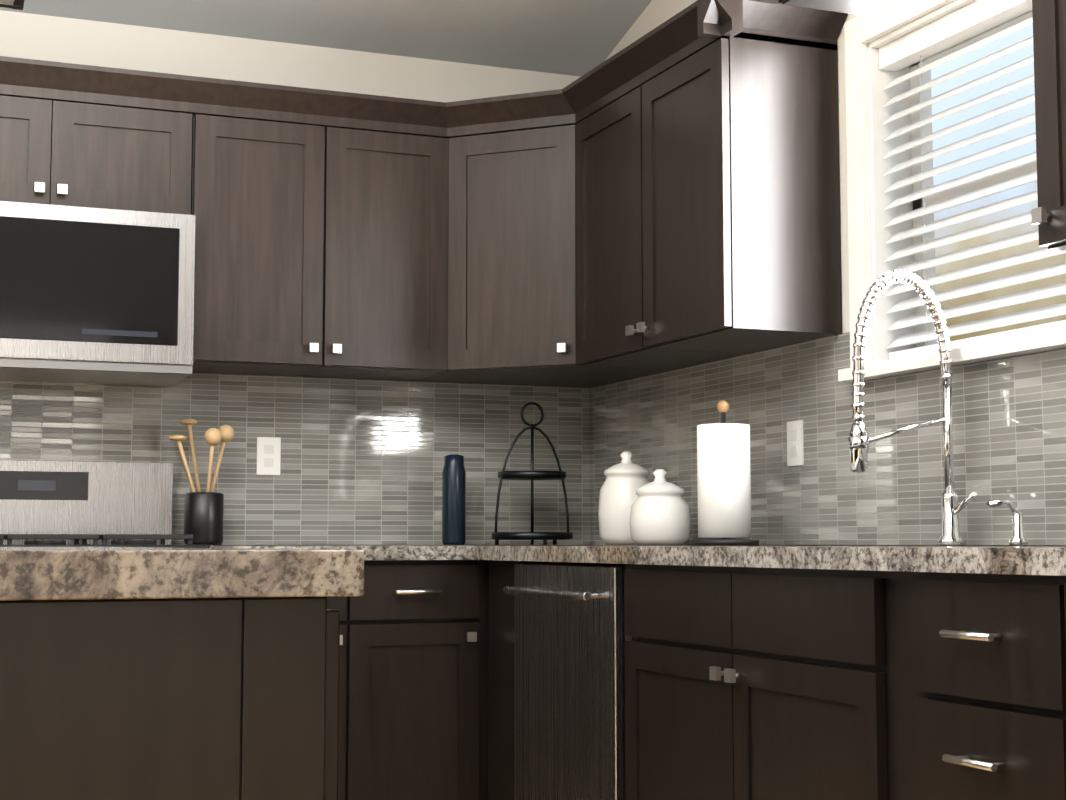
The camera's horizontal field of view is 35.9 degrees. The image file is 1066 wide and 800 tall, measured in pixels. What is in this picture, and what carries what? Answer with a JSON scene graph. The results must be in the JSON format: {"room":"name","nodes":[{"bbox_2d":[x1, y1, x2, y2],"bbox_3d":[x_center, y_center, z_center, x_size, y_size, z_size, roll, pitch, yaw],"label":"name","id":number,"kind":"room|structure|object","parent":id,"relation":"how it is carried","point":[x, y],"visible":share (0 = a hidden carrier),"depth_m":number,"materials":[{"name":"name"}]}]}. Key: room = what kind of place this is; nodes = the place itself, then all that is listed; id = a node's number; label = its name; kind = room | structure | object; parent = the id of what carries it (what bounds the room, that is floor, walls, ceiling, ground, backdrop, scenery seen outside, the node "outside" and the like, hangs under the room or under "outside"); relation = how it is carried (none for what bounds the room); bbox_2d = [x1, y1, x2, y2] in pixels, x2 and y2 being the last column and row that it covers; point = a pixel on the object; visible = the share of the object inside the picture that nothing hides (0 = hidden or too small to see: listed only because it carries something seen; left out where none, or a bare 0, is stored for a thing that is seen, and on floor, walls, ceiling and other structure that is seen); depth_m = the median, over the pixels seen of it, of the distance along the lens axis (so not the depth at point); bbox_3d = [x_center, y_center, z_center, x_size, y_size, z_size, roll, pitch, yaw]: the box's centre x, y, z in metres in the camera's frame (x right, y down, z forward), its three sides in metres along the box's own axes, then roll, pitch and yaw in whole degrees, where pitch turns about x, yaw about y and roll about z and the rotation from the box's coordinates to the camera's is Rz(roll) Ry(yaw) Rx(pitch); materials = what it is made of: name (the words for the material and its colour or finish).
{"room":"kitchen","nodes":[
{"label":"kitchen","id":0,"kind":"room"},
{"bbox_2d":[0,10,581,545],"bbox_3d":[-3.318,-0.817,4.166,7.900,4.200,0.180,2,-5,-22],"label":"wall","id":1,"kind":"structure","parent":0,"point":[82,42],"depth_m":5.08,"materials":[{"name":"white paint"}]},
{"bbox_2d":[0,56,79,206],"bbox_3d":[-1.533,-0.712,4.601,0.445,0.395,0.324,2,-5,-22],"label":"upper cabinet","id":2,"kind":"object","parent":1,"relation":"attached to","point":[40,99],"depth_m":4.50,"materials":[{"name":"brown wood"}]},
{"bbox_2d":[80,64,199,223],"bbox_3d":[-1.230,-0.701,4.722,0.446,0.395,0.324,2,-5,-22],"label":"upper cabinet","id":3,"kind":"object","parent":1,"relation":"attached to","point":[140,130],"depth_m":4.60,"materials":[{"name":"brown wood"}]},
{"bbox_2d":[0,201,195,386],"bbox_3d":[-1.360,-0.288,4.571,0.764,0.445,0.406,2,-5,-22],"label":"microwave","id":4,"kind":"object","parent":3,"relation":"attached to","point":[89,295],"visible":1,"depth_m":4.43,"materials":[{"name":"silver metal"}]},
{"bbox_2d":[192,77,343,377],"bbox_3d":[-0.814,-0.486,4.872,0.443,0.799,0.324,2,-5,-22],"label":"upper cabinet","id":5,"kind":"object","parent":1,"relation":"attached to","point":[247,275],"depth_m":4.70,"materials":[{"name":"brown wood"}]},
{"bbox_2d":[0,373,590,544],"bbox_3d":[-1.095,0.174,4.871,2.762,0.513,0.008,2,-5,-22],"label":"backsplash","id":6,"kind":"structure","parent":1,"relation":"attached to","point":[362,462],"depth_m":5.06,"materials":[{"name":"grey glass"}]},
{"bbox_2d":[256,437,280,474],"bbox_3d":[-0.800,0.172,4.981,0.072,0.114,0.007,2,-5,-22],"label":"electrical outlet plate","id":7,"kind":"object","parent":6,"relation":"attached to","point":[268,455],"depth_m":4.98,"materials":[{"name":"white plastic"}]},
{"bbox_2d":[300,87,467,382],"bbox_3d":[-0.485,-0.476,4.980,0.496,0.799,0.368,2,-5,-22],"label":"upper cabinet","id":8,"kind":"object","parent":1,"relation":"attached to","point":[366,159],"depth_m":4.83,"materials":[{"name":"brown wood"}]},
{"bbox_2d":[0,0,651,76],"bbox_3d":[-1.513,-2.294,-0.213,7.900,1.532,9.900,2,-5,-22],"label":"ceiling","id":9,"kind":"structure","parent":0,"point":[580,38],"depth_m":5.09,"materials":[{"name":"paint"}]},
{"bbox_2d":[0,0,24,9],"bbox_3d":[-0.903,-1.377,2.638,0.280,1.178,1.075,2,-5,-22],"label":"chandelier","id":10,"kind":"object","parent":9,"relation":"hanging from","point":[16,4],"visible":1,"depth_m":3.11,"materials":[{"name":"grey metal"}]},
{"bbox_2d":[778,0,885,14],"bbox_3d":[0.659,-1.331,3.512,0.256,0.965,0.248,2,-5,-22],"label":"pendant lantern","id":11,"kind":"object","parent":9,"relation":"hanging from","point":[857,7],"visible":1,"depth_m":3.52,"materials":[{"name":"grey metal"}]},
{"bbox_2d":[605,0,1065,545],"bbox_3d":[2.088,-1.094,1.026,0.180,4.200,9.700,2,-5,-22],"label":"wall","id":12,"kind":"structure","parent":0,"point":[655,14],"depth_m":4.06,"materials":[{"name":"white paint"}]},
{"bbox_2d":[432,86,661,387],"bbox_3d":[0.008,-0.474,5.015,0.670,0.799,0.670,2,-5,-22],"label":"upper cabinet","id":13,"kind":"object","parent":12,"relation":"attached to","point":[500,163],"depth_m":4.86,"materials":[{"name":"brown wood"}]},
{"bbox_2d":[568,36,717,371],"bbox_3d":[0.338,-0.510,4.605,0.366,0.799,0.560,2,-5,-22],"label":"upper cabinet","id":14,"kind":"object","parent":12,"relation":"attached to","point":[610,269],"depth_m":4.55,"materials":[{"name":"brown wood"}]},
{"bbox_2d":[636,0,843,359],"bbox_3d":[0.511,-0.542,4.232,0.324,0.799,0.511,2,-5,-22],"label":"upper cabinet","id":15,"kind":"object","parent":12,"relation":"attached to","point":[664,196],"depth_m":4.02,"materials":[{"name":"brown wood"}]},
{"bbox_2d":[590,332,1065,544],"bbox_3d":[0.923,0.059,3.574,0.008,0.513,3.929,2,-5,-22],"label":"backsplash","id":16,"kind":"structure","parent":12,"relation":"attached to","point":[1009,426],"depth_m":3.95,"materials":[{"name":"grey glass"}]},
{"bbox_2d":[787,420,803,465],"bbox_3d":[0.667,0.112,4.188,0.007,0.114,0.072,2,-5,-22],"label":"electrical outlet plate","id":17,"kind":"object","parent":16,"relation":"attached to","point":[795,453],"depth_m":4.18,"materials":[{"name":"white plastic"}]},
{"bbox_2d":[838,0,1065,381],"bbox_3d":[1.006,-0.516,3.590,0.225,0.883,0.920,2,-5,-22],"label":"window","id":18,"kind":"structure","parent":12,"relation":"in","point":[866,164],"depth_m":3.92,"materials":[{"name":"white"}]},
{"bbox_2d":[879,0,1065,359],"bbox_3d":[0.994,-0.497,3.584,0.050,0.757,0.750,2,-5,-22],"label":"window blind","id":19,"kind":"object","parent":18,"relation":"attached to","point":[972,19],"visible":0.9,"depth_m":3.64,"materials":[{"name":"white plastic"}]},
{"bbox_2d":[1031,0,1065,250],"bbox_3d":[1.108,-0.672,2.751,0.324,0.799,0.432,2,-5,-22],"label":"upper cabinet","id":20,"kind":"object","parent":12,"relation":"attached to","point":[1049,16],"depth_m":2.83,"materials":[{"name":"brown wood"}]},
{"bbox_3d":[-1.512,0.943,-0.496,7.900,0.120,9.900,2,-5,-22],"label":"floor","id":21,"kind":"structure","parent":0,"visible":0},
{"bbox_2d":[0,460,207,547],"bbox_3d":[-1.295,0.726,4.337,0.764,1.155,0.702,2,-5,-22],"label":"gas range","id":22,"kind":"object","parent":21,"relation":"on","point":[78,504],"visible":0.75,"depth_m":4.69,"materials":[{"name":"silver metal"}]},
{"bbox_2d":[0,599,339,799],"bbox_3d":[-0.757,0.669,2.083,0.656,0.875,1.686,2,-5,-22],"label":"kitchen island","id":23,"kind":"object","parent":21,"relation":"on","point":[150,673],"depth_m":1.39,"materials":[{"name":"brown wood"}]},
{"bbox_2d":[0,547,363,602],"bbox_3d":[-0.846,0.209,2.087,0.808,0.040,1.740,2,-5,-22],"label":"island countertop","id":24,"kind":"structure","parent":23,"relation":"on","point":[27,574],"depth_m":1.38,"materials":[{"name":"beige stone"}]},
{"bbox_2d":[326,561,379,799],"bbox_3d":[-0.757,0.891,4.620,0.442,0.876,0.609,2,-5,-22],"label":"base cabinet","id":25,"kind":"object","parent":21,"relation":"on","point":[357,670],"depth_m":4.42,"materials":[{"name":"brown wood"}]},
{"bbox_2d":[376,561,483,799],"bbox_3d":[-0.464,0.901,4.737,0.442,0.876,0.609,2,-5,-22],"label":"base cabinet","id":26,"kind":"object","parent":21,"relation":"on","point":[430,614],"depth_m":4.50,"materials":[{"name":"brown wood"}]},
{"bbox_2d":[208,545,471,560],"bbox_3d":[-0.321,0.448,4.816,1.369,0.040,0.643,2,-5,-22],"label":"countertop","id":27,"kind":"structure","parent":26,"relation":"on","point":[371,552],"depth_m":4.47,"materials":[{"name":"grey stone"}]},
{"bbox_2d":[169,419,234,544],"bbox_3d":[-0.959,0.236,4.747,0.195,0.365,0.127,2,-5,-22],"label":"utensil crock","id":28,"kind":"object","parent":27,"relation":"on","point":[203,517],"visible":1,"depth_m":4.71,"materials":[{"name":"black ceramic"}]},
{"bbox_2d":[442,454,465,544],"bbox_3d":[-0.242,0.306,5.027,0.072,0.275,0.072,2,-5,-22],"label":"bottle","id":29,"kind":"object","parent":27,"relation":"on","point":[454,502],"visible":1,"depth_m":5.00,"materials":[{"name":"blue metal"}]},
{"bbox_2d":[484,561,535,799],"bbox_3d":[0.195,0.883,4.543,0.587,0.876,0.244,2,-5,-22],"label":"base cabinet","id":30,"kind":"object","parent":21,"relation":"on","point":[498,606],"depth_m":4.48,"materials":[{"name":"brown wood"}]},
{"bbox_2d":[503,563,624,799],"bbox_3d":[0.318,0.848,4.113,0.646,0.870,0.640,2,-5,-22],"label":"dishwasher","id":31,"kind":"object","parent":21,"relation":"on","point":[569,681],"visible":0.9,"depth_m":3.98,"materials":[{"name":"brown wood"}]},
{"bbox_2d":[624,565,903,799],"bbox_3d":[0.667,0.778,3.343,0.609,0.876,1.045,2,-5,-22],"label":"base cabinet","id":32,"kind":"object","parent":21,"relation":"on","point":[845,672],"depth_m":3.13,"materials":[{"name":"brown wood"}]},
{"bbox_2d":[472,545,1065,576],"bbox_3d":[0.749,0.300,3.135,0.642,0.040,3.286,2,-5,-22],"label":"countertop","id":33,"kind":"structure","parent":32,"relation":"on","point":[953,561],"depth_m":2.93,"materials":[{"name":"grey stone"}]},
{"bbox_2d":[492,402,572,544],"bbox_3d":[-0.002,0.227,5.055,0.250,0.438,0.250,2,-5,-22],"label":"tiered stand","id":34,"kind":"object","parent":33,"relation":"on","point":[532,475],"visible":1,"depth_m":5.00,"materials":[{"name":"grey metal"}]},
{"bbox_2d":[598,451,649,544],"bbox_3d":[0.275,0.289,4.815,0.170,0.272,0.170,2,-5,-22],"label":"canister","id":35,"kind":"object","parent":33,"relation":"on","point":[626,477],"visible":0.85,"depth_m":4.75,"materials":[{"name":"white ceramic"}]},
{"bbox_2d":[629,469,690,544],"bbox_3d":[0.350,0.296,4.520,0.170,0.207,0.170,2,-5,-22],"label":"canister","id":36,"kind":"object","parent":33,"relation":"on","point":[660,513],"visible":1,"depth_m":4.46,"materials":[{"name":"white ceramic"}]},
{"bbox_2d":[690,400,758,544],"bbox_3d":[0.477,0.182,4.105,0.170,0.361,0.170,2,-5,-22],"label":"paper towel","id":37,"kind":"object","parent":33,"relation":"on","point":[724,481],"visible":1,"depth_m":4.05,"materials":[{"name":"white paper"}]},
{"bbox_2d":[848,270,976,544],"bbox_3d":[0.789,0.013,3.413,0.270,0.577,0.115,2,-5,-22],"label":"faucet","id":38,"kind":"object","parent":33,"relation":"on","point":[859,440],"visible":1,"depth_m":3.44,"materials":[{"name":"silver metal"}]},
{"bbox_2d":[986,499,1027,544],"bbox_3d":[0.935,0.243,3.246,0.089,0.090,0.036,2,-5,-22],"label":"soap dispenser","id":39,"kind":"object","parent":33,"relation":"on","point":[1017,538],"visible":1,"depth_m":3.25,"materials":[{"name":"silver metal"}]},
{"bbox_2d":[900,573,1051,799],"bbox_3d":[0.981,0.710,2.565,0.609,0.876,0.429,2,-5,-22],"label":"base cabinet","id":40,"kind":"object","parent":21,"relation":"on","point":[974,650],"depth_m":2.52,"materials":[{"name":"brown wood"}]},
{"bbox_2d":[1044,577,1065,799],"bbox_3d":[1.207,0.661,2.004,0.609,0.876,0.910,2,-5,-22],"label":"base cabinet","id":41,"kind":"object","parent":21,"relation":"on","point":[1055,587],"depth_m":2.35,"materials":[{"name":"brown wood"}]},
{"label":"outside","id":42,"kind":"structure","parent":0,"visible":0},
{"bbox_2d":[931,24,1065,343],"bbox_3d":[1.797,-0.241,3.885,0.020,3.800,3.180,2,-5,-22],"label":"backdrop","id":43,"kind":"structure","parent":42,"point":[1013,38],"depth_m":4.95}
]}

